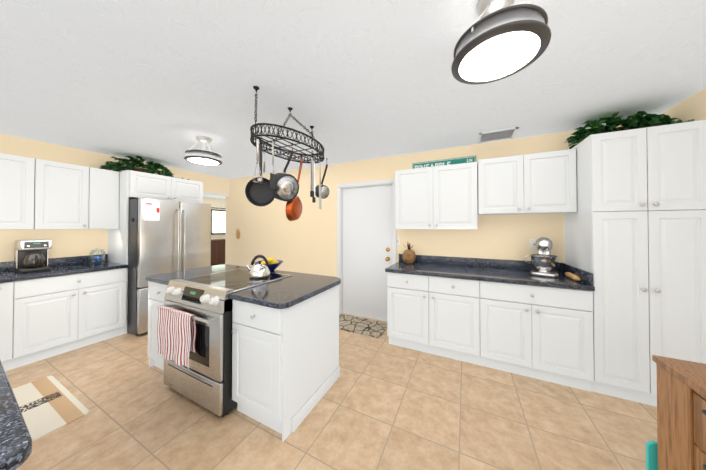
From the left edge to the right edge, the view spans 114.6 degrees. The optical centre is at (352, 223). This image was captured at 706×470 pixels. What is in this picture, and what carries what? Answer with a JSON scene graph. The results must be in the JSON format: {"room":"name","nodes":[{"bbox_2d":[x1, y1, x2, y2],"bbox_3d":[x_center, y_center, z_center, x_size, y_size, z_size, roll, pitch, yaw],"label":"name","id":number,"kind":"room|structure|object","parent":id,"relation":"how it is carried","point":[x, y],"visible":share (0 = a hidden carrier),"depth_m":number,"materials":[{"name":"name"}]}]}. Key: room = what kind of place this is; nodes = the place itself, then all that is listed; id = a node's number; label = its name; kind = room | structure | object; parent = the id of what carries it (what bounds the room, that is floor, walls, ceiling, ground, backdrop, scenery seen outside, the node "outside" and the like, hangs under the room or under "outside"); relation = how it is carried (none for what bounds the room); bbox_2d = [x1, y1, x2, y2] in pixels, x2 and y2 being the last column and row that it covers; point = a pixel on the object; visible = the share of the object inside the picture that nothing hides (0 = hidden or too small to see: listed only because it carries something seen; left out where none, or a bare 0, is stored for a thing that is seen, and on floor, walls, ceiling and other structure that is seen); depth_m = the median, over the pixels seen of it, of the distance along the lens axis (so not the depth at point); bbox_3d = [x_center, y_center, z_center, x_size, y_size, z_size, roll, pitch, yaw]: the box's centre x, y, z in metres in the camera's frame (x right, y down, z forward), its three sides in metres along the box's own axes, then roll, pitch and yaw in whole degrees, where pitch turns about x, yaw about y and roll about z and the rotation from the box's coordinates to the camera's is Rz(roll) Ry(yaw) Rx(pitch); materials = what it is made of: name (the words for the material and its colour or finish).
{"room":"kitchen","nodes":[
{"label":"kitchen","id":0,"kind":"room"},
{"bbox_2d":[0,133,228,261],"bbox_3d":[-4.165,0.215,2.066,0.120,2.440,6.420,0,-1,26],"label":"wall","id":1,"kind":"structure","parent":0,"point":[73,242],"depth_m":2.91,"materials":[{"name":"beige paint"}]},
{"bbox_2d":[0,153,39,229],"bbox_3d":[-3.824,-0.333,2.205,0.369,0.780,0.801,0,-1,26],"label":"upper cabinet","id":2,"kind":"object","parent":1,"relation":"attached to","point":[17,173],"depth_m":2.39,"materials":[{"name":"white wood"}]},
{"bbox_2d":[36,159,91,228],"bbox_3d":[-3.558,-0.328,2.743,0.369,0.780,0.400,0,-1,26],"label":"upper cabinet","id":3,"kind":"object","parent":1,"relation":"attached to","point":[39,194],"depth_m":2.66,"materials":[{"name":"white wood"}]},
{"bbox_2d":[92,167,118,228],"bbox_3d":[-3.408,-0.325,3.046,0.369,0.780,0.277,0,-1,26],"label":"upper cabinet","id":4,"kind":"object","parent":1,"relation":"attached to","point":[105,183],"depth_m":2.97,"materials":[{"name":"white wood"}]},
{"bbox_2d":[203,192,228,196],"bbox_3d":[-2.932,0.416,4.555,0.124,2.090,0.859,0,-1,26],"label":"trim","id":5,"kind":"structure","parent":1,"relation":"attached to","point":[214,194],"depth_m":4.67,"materials":[{"name":"white wood"}]},
{"bbox_2d":[203,197,225,239],"bbox_3d":[-6.074,0.258,6.234,0.100,2.440,12.200,0,-1,26],"label":"wall","id":6,"kind":"structure","parent":0,"point":[216,203],"depth_m":8.29,"materials":[{"name":"beige paint"}]},
{"bbox_2d":[211,207,225,234],"bbox_3d":[-4.932,-0.106,8.351,0.070,0.972,2.000,0,-1,26],"label":"room window","id":7,"kind":"structure","parent":6,"relation":"in","point":[218,219],"depth_m":8.33,"materials":[{"name":"grey glass"}]},
{"bbox_2d":[5,313,656,469],"bbox_3d":[-2.883,1.491,4.576,12.680,0.060,12.320,0,-1,26],"label":"floor","id":8,"kind":"structure","parent":0,"point":[383,404],"depth_m":1.63,"materials":[{"name":"tile"}]},
{"bbox_2d":[0,360,31,469],"bbox_3d":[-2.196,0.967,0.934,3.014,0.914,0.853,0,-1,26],"label":"countertop","id":9,"kind":"structure","parent":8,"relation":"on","point":[15,444],"depth_m":0.55,"materials":[{"name":"black stone"}]},
{"bbox_2d":[12,376,88,441],"bbox_3d":[-2.511,1.426,1.743,0.960,0.012,0.420,0,-1,26],"label":"rug","id":10,"kind":"object","parent":8,"relation":"on","point":[48,404],"visible":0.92,"depth_m":1.76,"materials":[{"name":"fabric"}]},
{"bbox_2d":[0,254,127,370],"bbox_3d":[-3.434,0.932,2.667,0.647,1.019,0.959,0,-1,26],"label":"base cabinet","id":11,"kind":"object","parent":8,"relation":"on","point":[64,305],"visible":1,"depth_m":2.50,"materials":[{"name":"white painted wood"},{"name":"brushed nickel"}]},
{"bbox_2d":[14,239,51,272],"bbox_3d":[-3.578,0.352,2.544,0.286,0.345,0.208,0,-1,26],"label":"toaster oven","id":12,"kind":"object","parent":11,"relation":"on","point":[30,255],"visible":1,"depth_m":2.50,"materials":[{"name":"silver plastic"}]},
{"bbox_2d":[89,248,104,264],"bbox_3d":[-3.386,0.424,3.006,0.140,0.212,0.140,0,-1,26],"label":"candy jar","id":13,"kind":"object","parent":11,"relation":"on","point":[96,260],"visible":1,"depth_m":2.99,"materials":[{"name":"clear glass"}]},
{"bbox_2d":[108,170,202,333],"bbox_3d":[-3.010,0.370,3.532,0.647,2.160,0.955,0,-1,26],"label":"enclosure","id":14,"kind":"object","parent":8,"relation":"on","point":[134,184],"visible":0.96,"depth_m":3.15,"materials":[{"name":"white wood"}]},
{"bbox_2d":[99,156,188,179],"bbox_3d":[-3.137,-0.862,3.487,0.491,0.299,1.038,0,-1,26],"label":"pothos plant","id":15,"kind":"object","parent":14,"relation":"on","point":[131,163],"visible":0.81,"depth_m":3.29,"materials":[{"name":"green plant"}]},
{"bbox_2d":[146,280,164,368],"bbox_3d":[-1.676,1.002,2.485,0.491,0.876,0.735,0,-1,26],"label":"base cabinet","id":16,"kind":"object","parent":8,"relation":"on","point":[154,290],"depth_m":2.20,"materials":[{"name":"white wood"}]},
{"bbox_2d":[127,198,210,335],"bbox_3d":[-2.868,0.560,3.457,0.927,1.780,0.920,0,-1,26],"label":"refrigerator","id":17,"kind":"object","parent":8,"relation":"on","point":[166,236],"visible":0.69,"depth_m":3.07,"materials":[{"name":"grey metal"}]},
{"bbox_2d":[161,284,228,416],"bbox_3d":[-1.121,1.000,2.165,0.787,0.874,0.817,0,-1,26],"label":"oven","id":18,"kind":"object","parent":8,"relation":"on","point":[224,340],"depth_m":1.72,"materials":[{"name":"silver metal"}]},
{"bbox_2d":[211,239,224,265],"bbox_3d":[-4.756,1.028,8.141,0.535,0.940,1.900,0,-1,26],"label":"sideboard","id":19,"kind":"object","parent":8,"relation":"on","point":[217,251],"visible":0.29,"depth_m":7.82,"materials":[{"name":"brown wood"}]},
{"bbox_2d":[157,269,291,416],"bbox_3d":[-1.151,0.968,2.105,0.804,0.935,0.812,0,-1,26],"label":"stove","id":20,"kind":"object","parent":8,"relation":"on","point":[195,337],"depth_m":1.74,"materials":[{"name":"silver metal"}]},
{"bbox_2d":[229,284,339,440],"bbox_3d":[-0.526,0.996,1.917,0.501,0.876,0.735,0,-1,26],"label":"base cabinet","id":21,"kind":"object","parent":8,"relation":"on","point":[282,364],"depth_m":1.63,"materials":[{"name":"white wood"}]},
{"bbox_2d":[145,264,340,311],"bbox_3d":[-1.079,0.542,2.228,1.836,0.037,0.845,0,-1,26],"label":"countertop","id":22,"kind":"structure","parent":21,"relation":"on","point":[280,290],"depth_m":1.95,"materials":[{"name":"black stone"}]},
{"bbox_2d":[246,255,269,278],"bbox_3d":[-0.922,0.405,2.211,0.229,0.214,0.192,0,-1,26],"label":"kettle","id":23,"kind":"object","parent":22,"relation":"on","point":[260,270],"visible":1,"depth_m":2.15,"materials":[{"name":"silver metal"}]},
{"bbox_2d":[254,258,282,271],"bbox_3d":[-0.946,0.451,2.548,0.317,0.148,0.317,0,-1,26],"label":"bowl","id":24,"kind":"object","parent":22,"relation":"on","point":[273,265],"visible":0.69,"depth_m":2.51,"materials":[{"name":"blue ceramic"}]},
{"bbox_2d":[339,314,386,337],"bbox_3d":[0.056,1.443,3.256,0.840,0.008,0.480,0,-1,26],"label":"rug","id":25,"kind":"object","parent":8,"relation":"on","point":[366,327],"visible":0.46,"depth_m":3.21,"materials":[{"name":"fabric"}]},
{"bbox_2d":[387,274,480,365],"bbox_3d":[0.972,1.004,2.751,0.961,0.876,0.619,0,-1,26],"label":"base cabinet","id":26,"kind":"object","parent":8,"relation":"on","point":[436,316],"depth_m":2.45,"materials":[{"name":"white wood"}]},
{"bbox_2d":[481,282,594,391],"bbox_3d":[1.775,1.000,2.353,0.831,0.876,0.619,0,-1,26],"label":"base cabinet","id":27,"kind":"object","parent":8,"relation":"on","point":[514,316],"depth_m":2.06,"materials":[{"name":"white wood"}]},
{"bbox_2d":[385,262,594,289],"bbox_3d":[1.330,0.545,2.565,1.812,0.038,0.643,0,-1,26],"label":"countertop","id":28,"kind":"structure","parent":27,"relation":"on","point":[430,269],"depth_m":2.38,"materials":[{"name":"black stone"}]},
{"bbox_2d":[402,243,415,263],"bbox_3d":[0.755,0.379,3.055,0.177,0.303,0.177,0,-1,26],"label":"decor","id":29,"kind":"object","parent":28,"relation":"on","point":[409,256],"visible":1,"depth_m":3.00,"materials":[{"name":"brown"}]},
{"bbox_2d":[524,237,558,277],"bbox_3d":[1.964,0.327,2.358,0.304,0.393,0.342,0,-1,26],"label":"stand mixer","id":30,"kind":"object","parent":28,"relation":"on","point":[544,261],"visible":1,"depth_m":2.25,"materials":[{"name":"silver metal"}]},
{"bbox_2d":[565,272,580,280],"bbox_3d":[2.081,0.496,2.152,0.048,0.047,0.308,0,-1,26],"label":"rolling pin","id":31,"kind":"object","parent":28,"relation":"on","point":[572,276],"visible":1,"depth_m":2.10,"materials":[{"name":"brown wood"}]},
{"bbox_2d":[564,120,705,406],"bbox_3d":[2.432,0.337,2.025,0.636,2.195,0.637,0,-1,26],"label":"pantry","id":32,"kind":"object","parent":8,"relation":"on","point":[635,233],"visible":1,"depth_m":1.78,"materials":[{"name":"white wood"}]},
{"bbox_2d":[564,111,693,148],"bbox_3d":[2.433,-0.892,2.098,0.710,0.260,0.585,0,-1,26],"label":"potted plant","id":33,"kind":"object","parent":32,"relation":"on","point":[637,120],"visible":0.5,"depth_m":1.97,"materials":[{"name":"green plant"}]},
{"bbox_2d":[646,440,657,469],"bbox_3d":[1.638,1.281,1.125,0.240,0.311,0.031,0,-1,26],"label":"folding stool","id":34,"kind":"object","parent":8,"relation":"on","point":[651,454],"visible":0.33,"depth_m":1.17,"materials":[{"name":"teal paint"}]},
{"bbox_2d":[652,359,705,469],"bbox_3d":[1.815,1.058,0.887,0.740,0.730,0.191,0,-1,26],"label":"base cabinet","id":35,"kind":"object","parent":8,"relation":"on","point":[681,412],"depth_m":1.06,"materials":[{"name":"brown wood"}]},
{"bbox_2d":[0,0,705,198],"bbox_3d":[-2.883,-1.019,4.602,12.680,0.080,12.320,0,-1,26],"label":"ceiling","id":36,"kind":"structure","parent":0,"point":[164,82],"depth_m":1.54,"materials":[{"name":"paint"}]},
{"bbox_2d":[184,136,221,164],"bbox_3d":[-1.737,-0.862,2.644,0.376,0.274,0.376,0,-1,26],"label":"ceiling light","id":37,"kind":"object","parent":36,"relation":"attached to","point":[204,157],"visible":1,"depth_m":2.58,"materials":[{"name":"white glass"}]},
{"bbox_2d":[245,86,328,220],"bbox_3d":[-0.537,-0.515,1.963,0.444,0.981,0.901,0,-1,26],"label":"pot rack","id":38,"kind":"object","parent":36,"relation":"hanging from","point":[260,190],"visible":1,"depth_m":1.81,"materials":[{"name":"grey metal"}]},
{"bbox_2d":[478,127,518,142],"bbox_3d":[1.616,-0.992,2.554,0.360,0.016,0.320,0,-1,26],"label":"ceiling vent","id":39,"kind":"object","parent":36,"relation":"in","point":[497,135],"visible":1,"depth_m":2.53,"materials":[{"name":"white metal"}]},
{"bbox_2d":[451,0,550,84],"bbox_3d":[0.650,-0.878,1.030,0.376,0.274,0.376,0,-1,26],"label":"ceiling light","id":40,"kind":"object","parent":36,"relation":"attached to","point":[500,40],"visible":1,"depth_m":0.96,"materials":[{"name":"silver metal"}]},
{"bbox_2d":[225,125,620,276],"bbox_3d":[0.113,0.231,3.597,6.430,2.440,0.120,0,-1,26],"label":"wall","id":41,"kind":"structure","parent":0,"point":[306,242],"depth_m":3.56,"materials":[{"name":"beige paint"}]},
{"bbox_2d":[236,229,239,238],"bbox_3d":[-2.421,0.188,4.778,0.110,0.260,0.012,0,-1,26],"label":"ornament","id":42,"kind":"object","parent":41,"relation":"hanging from","point":[237,234],"visible":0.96,"depth_m":4.78,"materials":[{"name":"brown wood"}]},
{"bbox_2d":[342,185,391,320],"bbox_3d":[0.194,0.433,3.498,0.832,2.018,0.110,0,-1,26],"label":"door","id":43,"kind":"structure","parent":41,"relation":"in","point":[366,237],"depth_m":3.50,"materials":[{"name":"white paint"}]},
{"bbox_2d":[337,179,396,313],"bbox_3d":[0.213,0.400,3.537,0.984,2.102,0.136,0,-1,26],"label":"door frame","id":44,"kind":"structure","parent":41,"relation":"attached to","point":[340,187],"depth_m":3.65,"materials":[{"name":"white wood"}]},
{"bbox_2d":[395,161,478,228],"bbox_3d":[1.042,-0.316,2.891,0.942,0.760,0.330,0,-1,26],"label":"upper cabinet","id":45,"kind":"object","parent":41,"relation":"attached to","point":[459,196],"depth_m":2.72,"materials":[{"name":"white wood"}]},
{"bbox_2d":[412,156,475,168],"bbox_3d":[1.182,-0.773,3.000,0.785,0.154,0.006,0,-1,26],"label":"street sign","id":46,"kind":"object","parent":45,"relation":"on","point":[469,159],"visible":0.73,"depth_m":2.99,"materials":[{"name":"teal metal"}]},
{"bbox_2d":[399,254,560,273],"bbox_3d":[1.468,0.477,2.844,1.812,0.104,0.021,0,-1,26],"label":"backsplash","id":47,"kind":"structure","parent":41,"relation":"attached to","point":[501,264],"depth_m":2.79,"materials":[{"name":"black stone"}]},
{"bbox_2d":[478,149,576,214],"bbox_3d":[1.841,-0.415,2.497,0.827,0.610,0.330,0,-1,26],"label":"upper cabinet","id":48,"kind":"object","parent":41,"relation":"attached to","point":[544,182],"depth_m":2.33,"materials":[{"name":"white wood"}]},
{"bbox_2d":[530,239,536,249],"bbox_3d":[2.052,0.230,2.566,0.080,0.116,0.008,0,-1,26],"label":"electrical outlet plate","id":49,"kind":"object","parent":41,"relation":"attached to","point":[532,243],"visible":0.67,"depth_m":2.57,"materials":[{"name":"white plastic"}]},
{"bbox_2d":[561,263,592,285],"bbox_3d":[2.133,0.470,2.169,0.020,0.104,0.597,0,-1,26],"label":"backsplash","id":50,"kind":"structure","parent":41,"relation":"attached to","point":[585,277],"depth_m":2.06,"materials":[{"name":"black stone"}]},
{"bbox_2d":[659,88,705,122],"bbox_3d":[1.491,0.186,-0.732,0.120,2.440,6.420,0,-1,26],"label":"wall","id":51,"kind":"structure","parent":0,"point":[692,107],"depth_m":1.78,"materials":[{"name":"beige paint"}]}
]}

